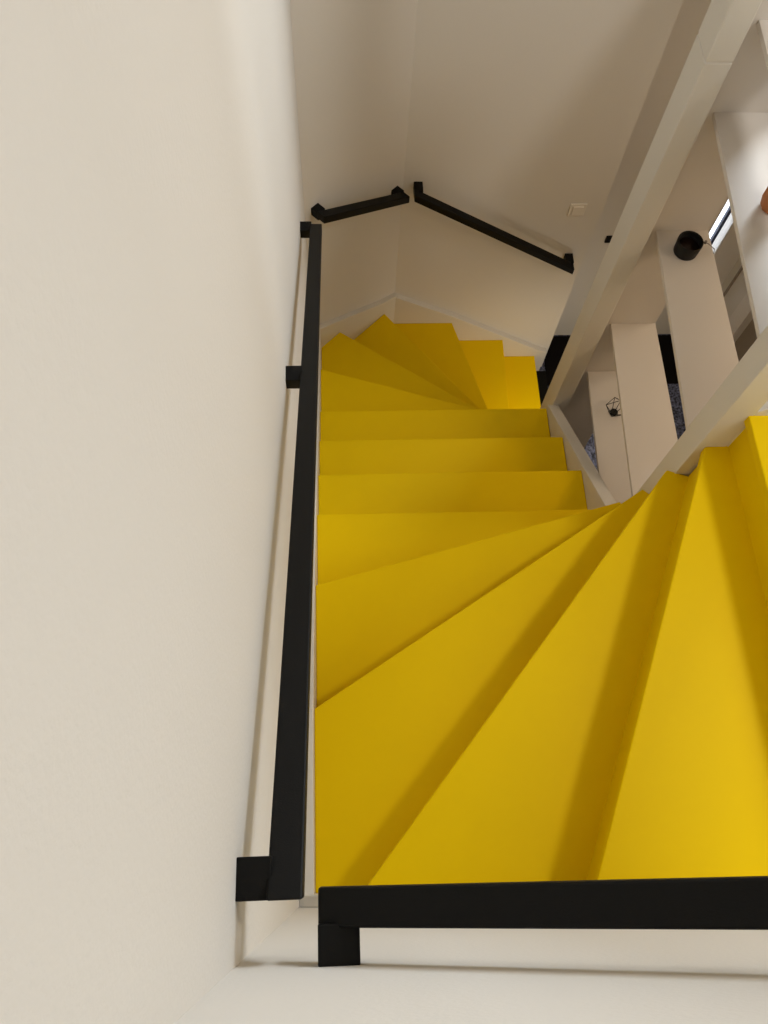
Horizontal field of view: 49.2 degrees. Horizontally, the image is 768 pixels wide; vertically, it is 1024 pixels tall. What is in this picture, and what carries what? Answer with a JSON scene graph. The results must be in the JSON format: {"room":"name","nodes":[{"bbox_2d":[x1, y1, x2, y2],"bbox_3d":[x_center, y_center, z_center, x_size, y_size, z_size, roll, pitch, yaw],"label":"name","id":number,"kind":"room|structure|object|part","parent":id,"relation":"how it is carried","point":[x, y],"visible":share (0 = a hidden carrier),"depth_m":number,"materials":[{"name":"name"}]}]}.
{"room":"staircase","nodes":[
{"label":"staircase","id":0,"kind":"room"},
{"bbox_2d":[0,0,307,1023],"bbox_3d":[-0.333,-0.355,2.261,0.150,5.850,2.933,-1,68,-3],"label":"wall","id":1,"kind":"structure","parent":0,"point":[154,255],"depth_m":0.57,"materials":[{"name":"paint"}]},
{"bbox_2d":[235,221,321,901],"bbox_3d":[-0.209,-0.309,2.116,0.082,1.474,2.285,-1,68,-3],"label":"handrail","id":2,"kind":"object","parent":1,"relation":"attached to","point":[280,875],"visible":1,"depth_m":1.32,"materials":[{"name":"black metal"}]},
{"bbox_3d":[-0.190,-0.309,2.117,0.044,1.474,2.285,-1,68,-3],"label":"rail","id":3,"kind":"part","parent":2,"relation":"part of","materials":[{"name":"black metal"}]},
{"bbox_2d":[290,0,417,323],"bbox_3d":[-0.141,-1.922,2.920,0.155,5.850,0.785,41,72,14],"label":"wall","id":4,"kind":"structure","parent":0,"point":[353,59],"depth_m":3.52,"materials":[{"name":"paint"}]},
{"bbox_2d":[311,186,409,223],"bbox_3d":[-0.098,-1.432,3.905,0.084,0.352,0.579,42,72,14],"label":"handrail","id":5,"kind":"object","parent":4,"relation":"attached to","point":[397,197],"visible":1,"depth_m":3.85,"materials":[{"name":"black metal"}]},
{"bbox_2d":[174,907,767,1023],"bbox_3d":[2.396,0.875,1.861,5.210,5.850,0.150,-1,68,-3],"label":"wall","id":6,"kind":"structure","parent":0,"point":[403,975],"depth_m":0.81,"materials":[{"name":"paint"}]},
{"bbox_2d":[318,876,767,966],"bbox_3d":[0.643,0.304,0.614,1.410,0.984,0.084,-1,68,-3],"label":"handrail","id":7,"kind":"object","parent":6,"relation":"attached to","point":[736,902],"visible":1,"depth_m":0.87,"materials":[{"name":"black metal"}]},
{"bbox_3d":[0.642,0.286,0.622,1.410,0.984,0.044,-1,68,-3],"label":"rail","id":8,"kind":"part","parent":7,"relation":"part of","materials":[{"name":"black metal"}]},
{"bbox_2d":[395,0,683,366],"bbox_3d":[0.627,-2.225,3.077,1.120,5.850,0.255,-1,68,-3],"label":"wall","id":9,"kind":"structure","parent":0,"point":[521,112],"depth_m":3.90,"materials":[{"name":"paint"}]},
{"bbox_2d":[413,182,573,273],"bbox_3d":[0.601,-1.481,4.406,0.928,0.607,0.102,-1,68,-3],"label":"handrail","id":10,"kind":"object","parent":9,"relation":"attached to","point":[566,263],"visible":1,"depth_m":4.35,"materials":[{"name":"black metal"}]},
{"bbox_2d":[536,371,547,404],"bbox_3d":[1.064,-0.578,5.576,0.115,0.008,0.830,-1,68,-3],"label":"trim","id":11,"kind":"structure","parent":9,"relation":"attached to","point":[541,375],"depth_m":5.69,"materials":[{"name":"black"}]},
{"bbox_2d":[567,203,587,215],"bbox_3d":[1.004,-1.566,4.354,0.086,0.086,0.014,-1,68,-3],"label":"light switch","id":12,"kind":"object","parent":9,"relation":"attached to","point":[576,209],"visible":1,"depth_m":4.34,"materials":[{"name":"beige plastic"}]},
{"bbox_2d":[539,334,685,470],"bbox_3d":[0.902,0.368,5.235,2.880,0.100,3.776,-1,68,-3],"label":"floor","id":13,"kind":"structure","parent":0,"point":[673,389],"depth_m":5.65,"materials":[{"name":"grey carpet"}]},
{"bbox_2d":[299,0,767,906],"bbox_3d":[0.652,-0.633,2.417,1.845,5.849,3.191,-1,68,-3],"label":"staircase","id":14,"kind":"structure","parent":13,"relation":"on","point":[520,671],"depth_m":2.54,"materials":[{"name":"yellow paint"}]},
{"bbox_3d":[0.869,-0.680,3.855,0.080,3.248,0.118,-1,68,-3],"label":"newel post","id":15,"kind":"part","parent":14,"relation":"part of","materials":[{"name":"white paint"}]},
{"bbox_3d":[1.000,-0.339,2.310,0.090,5.849,0.088,-1,68,-3],"label":"newel post","id":16,"kind":"part","parent":14,"relation":"part of","materials":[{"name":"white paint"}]},
{"bbox_3d":[0.979,-1.802,1.155,0.080,2.597,0.118,-1,68,-3],"label":"newel post","id":17,"kind":"part","parent":14,"relation":"part of","materials":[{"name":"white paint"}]},
{"bbox_2d":[544,335,678,384],"bbox_3d":[1.619,-1.052,5.795,1.035,0.010,0.391,-1,68,-3],"label":"doormat","id":18,"kind":"object","parent":13,"relation":"on","point":[558,344],"visible":0.25,"depth_m":5.79,"materials":[{"name":"black"}]},
{"bbox_2d":[564,0,767,503],"bbox_3d":[1.058,-0.400,3.461,0.247,3.775,0.898,-1,68,-3],"label":"stair railing","id":19,"kind":"object","parent":13,"relation":"on","point":[728,156],"visible":0.52,"depth_m":2.96,"materials":[{"name":"white laminate"}]},
{"bbox_3d":[1.056,-0.263,3.796,0.224,0.018,0.860,-1,68,-3],"label":"shelf","id":20,"kind":"part","parent":19,"relation":"part of","materials":[{"name":"white laminate"}]},
{"bbox_2d":[606,397,620,416],"bbox_3d":[1.059,-0.482,3.814,0.098,0.116,0.095,-1,68,-3],"label":"wire lantern","id":21,"kind":"object","parent":19,"relation":"on","point":[613,412],"visible":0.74,"depth_m":3.85,"materials":[{"name":"black metal"}]},
{"bbox_3d":[1.071,-0.409,3.444,0.224,0.018,0.860,-1,68,-3],"label":"shelf","id":22,"kind":"part","parent":19,"relation":"part of","materials":[{"name":"white laminate"}]},
{"bbox_2d":[673,231,714,260],"bbox_3d":[1.117,-0.952,3.005,0.150,0.060,0.092,-1,68,-3],"label":"spotlight","id":23,"kind":"object","parent":19,"relation":"on","point":[688,244],"visible":1,"depth_m":3.00,"materials":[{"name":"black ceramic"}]},
{"bbox_3d":[1.092,-0.630,2.912,0.224,0.018,0.860,-1,68,-3],"label":"shelf","id":24,"kind":"part","parent":19,"relation":"part of","materials":[{"name":"white laminate"}]},
{"bbox_3d":[1.112,-0.831,2.428,0.224,0.018,0.860,-1,68,-3],"label":"shelf","id":25,"kind":"part","parent":19,"relation":"part of","materials":[{"name":"white laminate"}]},
{"bbox_3d":[1.124,-0.949,2.144,0.224,0.018,0.860,-1,68,-3],"label":"shelf","id":26,"kind":"part","parent":19,"relation":"part of","materials":[{"name":"white laminate"}]},
{"bbox_2d":[760,187,767,213],"bbox_3d":[1.130,-0.914,2.375,0.080,0.145,0.081,-1,68,-3],"label":"vase","id":27,"kind":"object","parent":19,"relation":"on","point":[764,200],"visible":1,"depth_m":2.41,"materials":[{"name":"ceramic"}]},
{"bbox_2d":[554,0,739,334],"bbox_3d":[3.021,-2.438,3.263,3.688,5.850,0.100,-1,68,-3],"label":"wall","id":28,"kind":"structure","parent":0,"point":[691,15],"depth_m":4.49,"materials":[{"name":"paint"}]},
{"bbox_2d":[604,236,611,242],"bbox_3d":[1.327,-1.609,4.951,0.040,0.052,0.014,-1,68,-3],"label":"wall sensor","id":29,"kind":"object","parent":28,"relation":"attached to","point":[608,238],"visible":0.8,"depth_m":4.94,"materials":[{"name":"black plastic"}]},
{"bbox_2d":[710,202,732,253],"bbox_3d":[1.983,-1.793,4.660,0.114,1.600,0.045,-1,68,-3],"label":"window","id":30,"kind":"structure","parent":28,"relation":"in","point":[728,212],"depth_m":4.95,"materials":[{"name":"white paint"}]},
{"bbox_2d":[721,257,752,342],"bbox_3d":[2.340,-0.246,3.853,0.120,3.030,3.446,-1,68,-3],"label":"wall","id":31,"kind":"structure","parent":0,"point":[737,292],"depth_m":5.22,"materials":[{"name":"paint"}]},
{"bbox_2d":[723,266,742,296],"bbox_3d":[2.215,-1.777,4.435,0.010,2.940,0.015,-1,68,-3],"label":"trim","id":32,"kind":"structure","parent":31,"relation":"attached to","point":[741,268],"depth_m":5.24,"materials":[{"name":"beige paint"}]},
{"bbox_2d":[729,292,751,337],"bbox_3d":[2.220,-0.938,4.585,0.018,2.200,1.050,-1,68,-3],"label":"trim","id":33,"kind":"structure","parent":31,"relation":"attached to","point":[743,311],"depth_m":5.13,"materials":[{"name":"white paint"}]},
{"bbox_2d":[734,319,756,360],"bbox_3d":[2.251,-0.908,4.628,0.094,2.100,0.825,-1,68,-3],"label":"door","id":34,"kind":"structure","parent":31,"relation":"in","point":[748,337],"depth_m":5.16,"materials":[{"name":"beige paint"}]}
]}

